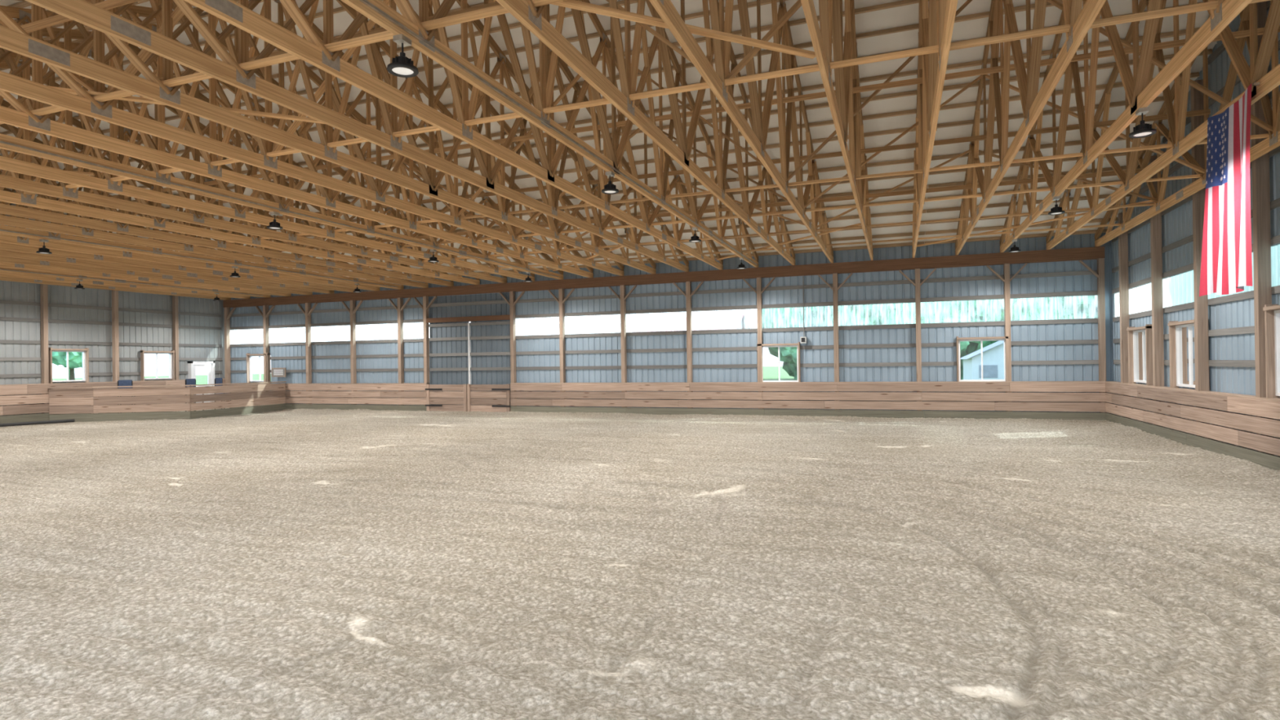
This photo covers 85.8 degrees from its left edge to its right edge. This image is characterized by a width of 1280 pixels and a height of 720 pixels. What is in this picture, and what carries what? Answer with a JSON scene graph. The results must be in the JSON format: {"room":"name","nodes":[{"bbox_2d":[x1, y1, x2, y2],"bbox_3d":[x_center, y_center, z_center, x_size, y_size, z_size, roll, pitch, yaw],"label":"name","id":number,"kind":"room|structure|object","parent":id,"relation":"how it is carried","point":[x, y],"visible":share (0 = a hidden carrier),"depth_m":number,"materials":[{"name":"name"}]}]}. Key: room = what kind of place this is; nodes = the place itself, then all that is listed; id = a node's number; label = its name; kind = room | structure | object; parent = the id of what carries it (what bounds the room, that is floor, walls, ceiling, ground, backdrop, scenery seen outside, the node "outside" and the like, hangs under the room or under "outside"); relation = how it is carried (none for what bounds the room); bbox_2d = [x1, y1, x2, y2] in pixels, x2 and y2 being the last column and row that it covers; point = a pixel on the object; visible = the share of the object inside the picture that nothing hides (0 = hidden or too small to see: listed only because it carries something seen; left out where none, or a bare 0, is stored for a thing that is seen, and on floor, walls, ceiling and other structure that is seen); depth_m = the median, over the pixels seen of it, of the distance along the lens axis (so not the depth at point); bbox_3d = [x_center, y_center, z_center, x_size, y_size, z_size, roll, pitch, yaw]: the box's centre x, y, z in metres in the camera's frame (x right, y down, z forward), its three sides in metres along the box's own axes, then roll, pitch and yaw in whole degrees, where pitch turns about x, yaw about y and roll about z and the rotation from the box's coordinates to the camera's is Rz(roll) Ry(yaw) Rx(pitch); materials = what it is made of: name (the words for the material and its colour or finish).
{"room":"sports facility","nodes":[
{"label":"sports facility","id":0,"kind":"room"},
{"bbox_2d":[0,203,225,423],"bbox_3d":[-23.261,-2.478,19.904,0.282,9.662,24.900,-1,0,20],"label":"wall","id":1,"kind":"structure","parent":0,"point":[115,326],"depth_m":26.41,"materials":[{"name":"grey metal"}]},
{"bbox_2d":[48,347,88,383],"bbox_3d":[-21.145,0.221,25.495,0.230,1.350,1.250,-1,0,20],"label":"window","id":2,"kind":"structure","parent":1,"relation":"in","point":[85,351],"depth_m":25.52,"materials":[{"name":"white plastic"}]},
{"bbox_2d":[140,350,174,381],"bbox_3d":[-19.997,0.242,28.563,0.230,1.300,1.300,-1,0,20],"label":"window","id":3,"kind":"structure","parent":1,"relation":"in","point":[171,353],"depth_m":28.57,"materials":[{"name":"white plastic"}]},
{"bbox_2d":[187,361,214,402],"bbox_3d":[-19.277,1.149,30.323,0.260,2.180,1.100,-1,0,20],"label":"door","id":4,"kind":"structure","parent":1,"relation":"in","point":[191,367],"depth_m":30.43,"materials":[{"name":"white plastic"}]},
{"bbox_2d":[0,0,1212,281],"bbox_3d":[-7.230,-5.417,13.906,34.490,4.165,24.666,-1,0,20],"label":"roof","id":5,"kind":"structure","parent":0,"point":[904,2],"depth_m":16.76,"materials":[{"name":"grey metal"}]},
{"bbox_2d":[35,239,52,253],"bbox_3d":[-14.052,-2.676,16.247,0.286,0.319,0.286,-1,0,20],"label":"lamp","id":6,"kind":"object","parent":5,"relation":"hanging from","point":[43,250],"visible":1,"depth_m":16.21,"materials":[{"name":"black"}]},
{"bbox_2d":[74,279,84,288],"bbox_3d":[-19.084,-2.580,23.467,0.286,0.319,0.286,-1,0,20],"label":"lamp","id":7,"kind":"object","parent":5,"relation":"hanging from","point":[79,286],"visible":1,"depth_m":23.41,"materials":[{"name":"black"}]},
{"bbox_2d":[213,293,220,301],"bbox_3d":[-17.316,-2.586,28.197,0.286,0.319,0.286,-1,0,20],"label":"lamp","id":8,"kind":"object","parent":5,"relation":"hanging from","point":[216,299],"visible":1,"depth_m":28.16,"materials":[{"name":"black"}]},
{"bbox_2d":[229,266,240,277],"bbox_3d":[-12.301,-2.682,20.931,0.286,0.319,0.286,-1,0,20],"label":"lamp","id":9,"kind":"object","parent":5,"relation":"hanging from","point":[234,274],"visible":1,"depth_m":20.88,"materials":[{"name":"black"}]},
{"bbox_2d":[266,211,282,229],"bbox_3d":[-7.269,-2.778,13.711,0.286,0.319,0.286,-1,0,20],"label":"lamp","id":10,"kind":"object","parent":5,"relation":"hanging from","point":[273,225],"visible":1,"depth_m":13.66,"materials":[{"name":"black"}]},
{"bbox_2d":[353,283,361,292],"bbox_3d":[-10.532,-2.688,25.661,0.286,0.319,0.286,-1,0,20],"label":"lamp","id":11,"kind":"object","parent":5,"relation":"hanging from","point":[357,290],"visible":1,"depth_m":25.59,"materials":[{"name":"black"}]},
{"bbox_2d":[0,0,757,296],"bbox_3d":[-7.155,-3.010,13.882,28.996,0.025,24.000,-1,0,20],"label":"ceiling beam","id":12,"kind":"structure","parent":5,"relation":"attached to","point":[366,2],"depth_m":11.65,"materials":[{"name":"wood"}]},
{"bbox_2d":[386,33,418,77],"bbox_3d":[-2.236,-2.874,6.491,0.286,0.319,0.286,-1,0,20],"label":"lamp","id":13,"kind":"object","parent":5,"relation":"hanging from","point":[402,66],"visible":1,"depth_m":6.45,"materials":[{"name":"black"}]},
{"bbox_2d":[427,248,439,262],"bbox_3d":[-5.518,-2.784,18.394,0.286,0.319,0.286,-1,0,20],"label":"lamp","id":14,"kind":"object","parent":5,"relation":"hanging from","point":[433,259],"visible":1,"depth_m":18.34,"materials":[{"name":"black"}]},
{"bbox_2d":[524,271,532,282],"bbox_3d":[-3.749,-2.790,23.124,0.286,0.319,0.286,-1,0,20],"label":"lamp","id":15,"kind":"object","parent":5,"relation":"hanging from","point":[528,279],"visible":1,"depth_m":23.05,"materials":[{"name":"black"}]},
{"bbox_2d":[601,171,618,194],"bbox_3d":[-0.485,-2.880,11.174,0.286,0.319,0.286,-1,0,20],"label":"lamp","id":16,"kind":"object","parent":5,"relation":"hanging from","point":[609,188],"visible":1,"depth_m":11.12,"materials":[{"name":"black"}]},
{"bbox_2d":[0,0,1279,276],"bbox_3d":[-6.900,-4.763,14.776,33.860,3.256,21.608,-1,0,20],"label":"truss bracing","id":17,"kind":"object","parent":5,"relation":"attached to","point":[492,9],"visible":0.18,"depth_m":11.50,"materials":[{"name":"brown wood"}]},
{"bbox_2d":[688,226,701,242],"bbox_3d":[1.266,-2.886,15.858,0.286,0.319,0.286,-1,0,20],"label":"lamp","id":18,"kind":"object","parent":5,"relation":"hanging from","point":[695,238],"visible":1,"depth_m":15.80,"materials":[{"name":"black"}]},
{"bbox_2d":[737,257,746,269],"bbox_3d":[3.034,-2.892,20.588,0.286,0.319,0.286,-1,0,20],"label":"lamp","id":19,"kind":"object","parent":5,"relation":"hanging from","point":[741,266],"visible":1,"depth_m":20.52,"materials":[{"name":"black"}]},
{"bbox_2d":[1008,239,1021,252],"bbox_3d":[9.818,-2.994,18.051,0.286,0.319,0.286,-1,0,20],"label":"lamp","id":20,"kind":"object","parent":5,"relation":"hanging from","point":[1015,249],"visible":1,"depth_m":17.99,"materials":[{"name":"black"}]},
{"bbox_2d":[1048,195,1065,215],"bbox_3d":[8.049,-2.988,13.321,0.286,0.319,0.286,-1,0,20],"label":"lamp","id":21,"kind":"object","parent":5,"relation":"hanging from","point":[1057,210],"visible":1,"depth_m":13.27,"materials":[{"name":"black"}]},
{"bbox_2d":[1128,106,1156,137],"bbox_3d":[6.298,-2.982,8.638,0.286,0.319,0.286,-1,0,20],"label":"lamp","id":22,"kind":"object","parent":5,"relation":"hanging from","point":[1143,130],"visible":1,"depth_m":8.60,"materials":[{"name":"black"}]},
{"bbox_2d":[1199,81,1259,296],"bbox_3d":[7.535,-2.074,8.828,0.201,2.470,1.312,-1,0,20],"label":"flag","id":23,"kind":"object","parent":5,"relation":"hanging from","point":[1226,260],"visible":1,"depth_m":8.78,"materials":[{"name":"fabric"}]},
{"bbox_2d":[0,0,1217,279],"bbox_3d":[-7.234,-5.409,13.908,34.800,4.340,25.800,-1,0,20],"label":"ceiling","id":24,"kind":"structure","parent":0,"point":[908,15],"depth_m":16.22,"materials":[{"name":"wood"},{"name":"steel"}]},
{"bbox_2d":[0,408,1279,719],"bbox_3d":[-7.168,1.984,13.802,34.190,0.194,24.829,-1,0,20],"label":"floor","id":25,"kind":"structure","parent":0,"point":[286,564],"depth_m":6.15,"materials":[{"name":"beige sand"}]},
{"bbox_2d":[0,418,75,426],"bbox_3d":[-20.922,2.143,22.772,0.112,0.110,3.600,-1,0,33],"label":"pole","id":26,"kind":"object","parent":25,"relation":"on","point":[5,424],"visible":1,"depth_m":23.38,"materials":[{"name":"brown wood"}]},
{"bbox_2d":[117,379,134,413],"bbox_3d":[-19.752,1.491,26.498,0.440,1.440,0.490,-1,0,42],"label":"chair","id":27,"kind":"object","parent":25,"relation":"on","point":[127,382],"visible":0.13,"depth_m":26.61,"materials":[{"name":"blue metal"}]},
{"bbox_2d":[48,381,286,422],"bbox_3d":[-17.512,1.571,26.443,7.854,1.261,2.536,-1,0,-42],"label":"wall","id":28,"kind":"structure","parent":25,"relation":"on","point":[100,402],"depth_m":25.37,"materials":[{"name":"brown wood"}]},
{"bbox_2d":[185,378,204,411],"bbox_3d":[-17.846,1.469,27.600,0.440,1.440,0.490,-1,0,13],"label":"chair","id":29,"kind":"object","parent":25,"relation":"on","point":[188,381],"visible":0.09,"depth_m":27.63,"materials":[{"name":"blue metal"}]},
{"bbox_2d":[214,377,231,408],"bbox_3d":[-17.543,1.470,28.981,0.440,1.440,0.490,-1,0,2],"label":"chair","id":30,"kind":"object","parent":25,"relation":"on","point":[217,380],"visible":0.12,"depth_m":29.00,"materials":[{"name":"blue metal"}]},
{"bbox_2d":[224,232,1113,420],"bbox_3d":[-2.863,-0.753,25.412,34.600,5.700,0.282,-1,0,20],"label":"wall","id":31,"kind":"structure","parent":0,"point":[1059,369],"depth_m":22.95,"materials":[{"name":"metal"}]},
{"bbox_2d":[0,187,231,300],"bbox_3d":[-23.059,-4.946,19.826,0.120,4.490,24.857,-1,0,20],"label":"roof truss","id":32,"kind":"object","parent":31,"relation":"on","point":[2,278],"depth_m":26.38,"materials":[{"name":"brown wood"}]},
{"bbox_2d":[0,5,479,284],"bbox_3d":[-10.623,-5.133,15.176,0.120,4.490,24.857,-1,0,20],"label":"roof truss","id":33,"kind":"object","parent":31,"relation":"on","point":[24,15],"depth_m":15.62,"materials":[{"name":"brown wood"}]},
{"bbox_2d":[0,0,506,283],"bbox_3d":[-9.493,-5.150,14.753,0.120,4.490,24.857,-1,0,20],"label":"roof truss","id":34,"kind":"object","parent":31,"relation":"on","point":[196,217],"depth_m":14.75,"materials":[{"name":"brown wood"}]},
{"bbox_2d":[245,352,271,383],"bbox_3d":[-16.992,0.374,30.712,1.250,1.370,0.230,-1,0,20],"label":"window","id":35,"kind":"structure","parent":31,"relation":"in","point":[249,357],"depth_m":30.75,"materials":[{"name":"white plastic"}]},
{"bbox_2d":[0,0,534,281],"bbox_3d":[-8.362,-5.167,14.330,0.120,4.490,24.857,-1,0,20],"label":"roof truss","id":36,"kind":"object","parent":31,"relation":"on","point":[237,211],"depth_m":14.17,"materials":[{"name":"brown wood"}]},
{"bbox_2d":[271,367,285,377],"bbox_3d":[-15.796,0.541,30.121,0.800,0.400,0.038,-1,0,20],"label":"notice board","id":37,"kind":"object","parent":31,"relation":"attached to","point":[276,372],"visible":1,"depth_m":30.10,"materials":[{"name":"white wood"}]},
{"bbox_2d":[0,0,563,279],"bbox_3d":[-7.231,-5.184,13.907,0.120,4.490,24.857,-1,0,20],"label":"roof truss","id":38,"kind":"object","parent":31,"relation":"on","point":[281,202],"depth_m":13.26,"materials":[{"name":"brown wood"}]},
{"bbox_2d":[0,0,593,277],"bbox_3d":[-6.101,-5.201,13.485,0.120,4.490,24.857,-1,0,20],"label":"roof truss","id":39,"kind":"object","parent":31,"relation":"on","point":[22,117],"depth_m":11.78,"materials":[{"name":"brown wood"}]},
{"bbox_2d":[0,0,624,275],"bbox_3d":[-4.970,-5.218,13.062,0.120,4.490,24.857,-1,0,20],"label":"roof truss","id":40,"kind":"object","parent":31,"relation":"on","point":[84,104],"depth_m":10.83,"materials":[{"name":"brown wood"}]},
{"bbox_2d":[0,0,656,274],"bbox_3d":[-3.840,-5.235,12.639,0.120,4.490,24.857,-1,0,20],"label":"roof truss","id":41,"kind":"object","parent":31,"relation":"on","point":[152,88],"depth_m":10.31,"materials":[{"name":"brown wood"}]},
{"bbox_2d":[25,0,688,271],"bbox_3d":[-2.709,-5.252,12.216,0.120,4.490,24.857,-1,0,20],"label":"roof truss","id":42,"kind":"object","parent":31,"relation":"on","point":[228,71],"depth_m":9.48,"materials":[{"name":"brown wood"}]},
{"bbox_2d":[183,0,723,270],"bbox_3d":[-1.579,-5.269,11.794,0.120,4.490,24.857,-1,0,20],"label":"roof truss","id":43,"kind":"object","parent":31,"relation":"on","point":[312,51],"depth_m":9.67,"materials":[{"name":"brown wood"}]},
{"bbox_2d":[425,383,510,412],"bbox_3d":[-6.693,1.464,26.686,3.870,1.060,0.090,-1,0,20],"label":"gate","id":44,"kind":"object","parent":31,"relation":"attached to","point":[501,392],"visible":1,"depth_m":26.63,"materials":[{"name":"brown wood"}]},
{"bbox_2d":[426,293,511,406],"bbox_3d":[-6.659,-0.271,26.848,3.830,4.550,0.232,-1,0,20],"label":"door","id":45,"kind":"structure","parent":31,"relation":"in","point":[477,351],"depth_m":26.88,"materials":[{"name":"metal"}]},
{"bbox_2d":[340,0,758,267],"bbox_3d":[-0.448,-5.286,11.371,0.120,4.490,24.857,-1,0,20],"label":"roof truss","id":46,"kind":"object","parent":31,"relation":"on","point":[543,95],"depth_m":10.32,"materials":[{"name":"brown wood"}]},
{"bbox_2d":[495,0,795,265],"bbox_3d":[0.683,-5.303,10.948,0.120,4.490,24.857,-1,0,20],"label":"roof truss","id":47,"kind":"object","parent":31,"relation":"on","point":[525,11],"depth_m":10.46,"materials":[{"name":"brown wood"}]},
{"bbox_2d":[222,246,1104,307],"bbox_3d":[-7.199,-2.771,13.898,34.100,0.325,24.830,-1,0,20],"label":"wall beam","id":48,"kind":"structure","parent":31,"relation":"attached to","point":[1095,252],"depth_m":23.26,"materials":[{"name":"brown wood"}]},
{"bbox_2d":[0,170,250,298],"bbox_3d":[-21.929,-4.963,19.403,0.120,4.490,24.857,-1,0,20],"label":"roof truss","id":49,"kind":"object","parent":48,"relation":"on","point":[2,274],"depth_m":25.49,"materials":[{"name":"brown wood"}]},
{"bbox_2d":[0,155,270,297],"bbox_3d":[-20.798,-4.980,18.980,0.120,4.490,24.857,-1,0,20],"label":"roof truss","id":50,"kind":"object","parent":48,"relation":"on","point":[91,205],"depth_m":24.75,"materials":[{"name":"brown wood"}]},
{"bbox_2d":[0,151,291,296],"bbox_3d":[-19.668,-4.997,18.558,0.120,4.490,24.857,-1,0,20],"label":"roof truss","id":51,"kind":"object","parent":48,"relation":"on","point":[3,264],"depth_m":23.60,"materials":[{"name":"brown wood"}]},
{"bbox_2d":[0,123,312,295],"bbox_3d":[-18.537,-5.014,18.135,0.120,4.490,24.857,-1,0,20],"label":"roof truss","id":52,"kind":"object","parent":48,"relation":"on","point":[2,259],"depth_m":22.67,"materials":[{"name":"brown wood"}]},
{"bbox_2d":[0,99,333,293],"bbox_3d":[-17.407,-5.031,17.712,0.120,4.490,24.857,-1,0,20],"label":"roof truss","id":53,"kind":"object","parent":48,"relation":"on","point":[5,104],"depth_m":21.61,"materials":[{"name":"brown wood"}]},
{"bbox_2d":[0,102,356,292],"bbox_3d":[-16.276,-5.048,17.289,0.120,4.490,24.857,-1,0,20],"label":"roof truss","id":54,"kind":"object","parent":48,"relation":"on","point":[3,246],"depth_m":20.74,"materials":[{"name":"brown wood"}]},
{"bbox_2d":[0,59,379,290],"bbox_3d":[-15.145,-5.065,16.867,0.120,4.490,24.857,-1,0,20],"label":"roof truss","id":55,"kind":"object","parent":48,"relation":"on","point":[3,237],"depth_m":19.61,"materials":[{"name":"brown wood"}]},
{"bbox_2d":[0,52,404,289],"bbox_3d":[-14.015,-5.082,16.444,0.120,4.490,24.857,-1,0,20],"label":"roof truss","id":56,"kind":"object","parent":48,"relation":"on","point":[51,80],"depth_m":18.97,"materials":[{"name":"brown wood"}]},
{"bbox_2d":[0,40,428,288],"bbox_3d":[-12.884,-5.099,16.021,0.120,4.490,24.857,-1,0,20],"label":"roof truss","id":57,"kind":"object","parent":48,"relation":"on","point":[4,220],"depth_m":17.96,"materials":[{"name":"brown wood"}]},
{"bbox_2d":[0,23,453,286],"bbox_3d":[-11.754,-5.116,15.598,0.120,4.490,24.857,-1,0,20],"label":"roof truss","id":58,"kind":"object","parent":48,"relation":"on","point":[117,227],"depth_m":17.07,"materials":[{"name":"brown wood"}]},
{"bbox_2d":[280,298,1091,338],"bbox_3d":[-2.823,-1.279,25.541,34.100,0.650,0.022,-1,0,20],"label":"panels","id":59,"kind":"object","parent":31,"relation":"attached to","point":[1018,299],"visible":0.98,"depth_m":22.47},
{"bbox_2d":[648,0,833,262],"bbox_3d":[1.813,-5.320,10.525,0.120,4.490,24.857,-1,0,20],"label":"roof truss","id":60,"kind":"object","parent":31,"relation":"on","point":[757,140],"depth_m":10.79,"materials":[{"name":"brown wood"}]},
{"bbox_2d":[756,342,800,382],"bbox_3d":[4.564,0.125,22.651,1.380,1.400,0.230,-1,0,20],"label":"window","id":61,"kind":"structure","parent":31,"relation":"in","point":[796,344],"depth_m":22.52,"materials":[{"name":"white plastic"}]},
{"bbox_2d":[800,275,807,342],"bbox_3d":[5.285,-1.636,22.310,0.180,2.180,0.240,-1,0,20],"label":"electrical box","id":62,"kind":"object","parent":31,"relation":"attached to","point":[803,340],"visible":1,"depth_m":22.39,"materials":[{"name":"metal"}]},
{"bbox_2d":[800,0,873,260],"bbox_3d":[2.944,-5.337,10.103,0.120,4.490,24.857,-1,0,20],"label":"roof truss","id":63,"kind":"object","parent":31,"relation":"on","point":[842,105],"depth_m":10.30,"materials":[{"name":"brown wood"}]},
{"bbox_2d":[911,0,957,257],"bbox_3d":[4.074,-5.354,9.680,0.120,4.490,24.857,-1,0,20],"label":"roof truss","id":64,"kind":"object","parent":31,"relation":"on","point":[936,21],"depth_m":10.16,"materials":[{"name":"brown wood"}]},
{"bbox_2d":[955,336,1008,382],"bbox_3d":[10.202,0.010,20.543,1.380,1.460,0.230,-1,0,20],"label":"window","id":65,"kind":"structure","parent":31,"relation":"in","point":[998,338],"depth_m":20.57,"materials":[{"name":"white plastic"}]},
{"bbox_2d":[955,0,1106,255],"bbox_3d":[5.205,-5.371,9.257,0.120,4.490,24.857,-1,0,20],"label":"roof truss","id":66,"kind":"object","parent":31,"relation":"on","point":[1033,103],"depth_m":10.99,"materials":[{"name":"brown wood"}]},
{"bbox_2d":[999,0,1252,252],"bbox_3d":[6.335,-5.388,8.834,0.120,4.490,24.857,-1,0,20],"label":"roof truss","id":67,"kind":"object","parent":31,"relation":"on","point":[1139,95],"depth_m":10.62,"materials":[{"name":"brown wood"}]},
{"bbox_2d":[1045,0,1279,249],"bbox_3d":[7.466,-5.405,8.412,0.120,4.490,24.857,-1,0,20],"label":"roof truss","id":68,"kind":"object","parent":31,"relation":"on","point":[1256,72],"depth_m":10.79,"materials":[{"name":"brown wood"}]},
{"bbox_2d":[1094,0,1279,246],"bbox_3d":[8.597,-5.422,7.989,0.120,4.490,24.857,-1,0,20],"label":"roof truss","id":69,"kind":"object","parent":31,"relation":"on","point":[1272,117],"depth_m":13.35,"materials":[{"name":"brown wood"}]},
{"bbox_2d":[1105,0,1279,470],"bbox_3d":[8.865,-2.962,7.891,0.282,9.662,24.900,-1,0,20],"label":"wall","id":70,"kind":"structure","parent":0,"point":[1228,412],"depth_m":13.39,"materials":[{"name":"metal"}]},
{"bbox_2d":[1126,324,1152,385],"bbox_3d":[12.280,-0.092,16.867,0.230,1.500,1.400,-1,0,20],"label":"window","id":71,"kind":"structure","parent":70,"relation":"in","point":[1140,339],"depth_m":17.07,"materials":[{"name":"white plastic"}]},
{"bbox_2d":[1167,320,1195,390],"bbox_3d":[11.282,-0.089,14.198,0.230,1.500,1.400,-1,0,20],"label":"window","id":72,"kind":"structure","parent":70,"relation":"in","point":[1181,334],"depth_m":14.57,"materials":[{"name":"white plastic"}]},
{"bbox_2d":[1114,244,1279,316],"bbox_3d":[9.011,-1.508,7.839,0.022,0.650,24.400,-1,0,20],"label":"panels","id":73,"kind":"object","parent":70,"relation":"attached to","point":[1177,290],"visible":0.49,"depth_m":15.02,"materials":[{"name":"white plastic"}]},
{"bbox_2d":[1262,303,1279,398],"bbox_3d":[9.828,-0.109,10.311,0.230,1.550,1.400,-1,0,20],"label":"window","id":74,"kind":"structure","parent":70,"relation":"in","point":[1272,312],"depth_m":10.93,"materials":[{"name":"white plastic"}]},
{"label":"outside","id":75,"kind":"structure","parent":0,"visible":0},
{"bbox_2d":[52,366,797,384],"bbox_3d":[17.538,1.921,46.826,400.000,0.001,400.000,-1,0,20],"label":"ground","id":76,"kind":"structure","parent":75,"point":[770,373],"depth_m":122.41,"materials":[{"name":"green plant"}]},
{"bbox_2d":[52,351,82,380],"bbox_3d":[-53.506,-1.558,64.937,8.726,9.032,8.015,-1,0,20],"label":"tree","id":77,"kind":"object","parent":76,"relation":"on","point":[75,358],"visible":0.11,"depth_m":62.93,"materials":[{"name":"green plant"}]},
{"bbox_2d":[631,314,749,332],"bbox_3d":[5.762,-1.282,74.712,11.300,6.900,12.800,-1,0,20],"label":"barn","id":78,"kind":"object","parent":76,"relation":"on","point":[717,322],"visible":0.1,"depth_m":72.97,"materials":[{"name":"white"}]},
{"bbox_2d":[762,306,826,379],"bbox_3d":[16.216,-3.139,72.113,7.578,10.351,8.191,-1,0,20],"label":"tree","id":79,"kind":"object","parent":76,"relation":"on","point":[776,317],"visible":0.28,"depth_m":70.39,"materials":[{"name":"green plant"}]},
{"bbox_2d":[818,305,844,326],"bbox_3d":[23.591,-3.564,71.841,10.647,12.806,11.482,-1,0,20],"label":"tree","id":80,"kind":"object","parent":76,"relation":"on","point":[830,315],"visible":0.03,"depth_m":70.91,"materials":[{"name":"green plant"}]},
{"bbox_2d":[838,301,970,351],"bbox_3d":[24.004,-3.883,63.634,11.385,11.636,11.456,-1,0,20],"label":"tree","id":81,"kind":"object","parent":76,"relation":"on","point":[946,311],"visible":0.23,"depth_m":60.11,"materials":[{"name":"green plant"}]},
{"bbox_2d":[960,340,1004,379],"bbox_3d":[23.581,0.156,43.496,5.900,3.300,6.600,-1,0,20],"label":"house","id":82,"kind":"structure","parent":76,"relation":"on","point":[993,354],"depth_m":41.35,"materials":[{"name":"white"}]},
{"bbox_2d":[951,297,1021,379],"bbox_3d":[29.971,-3.267,63.519,10.233,12.245,10.134,-1,0,20],"label":"tree","id":83,"kind":"object","parent":76,"relation":"on","point":[993,310],"visible":0.16,"depth_m":59.39,"materials":[{"name":"green plant"}]},
{"bbox_2d":[1016,297,1066,320],"bbox_3d":[34.930,-3.344,63.953,8.419,10.188,7.814,-1,0,20],"label":"tree","id":84,"kind":"object","parent":76,"relation":"on","point":[1033,308],"visible":0.21,"depth_m":60.73,"materials":[{"name":"green plant"}]},
{"bbox_2d":[1050,284,1146,319],"bbox_3d":[41.448,-4.126,64.410,11.169,13.844,10.902,-1,0,20],"label":"tree","id":85,"kind":"object","parent":76,"relation":"on","point":[1083,305],"visible":0.06,"depth_m":60.83,"materials":[{"name":"green plant"}]}
]}

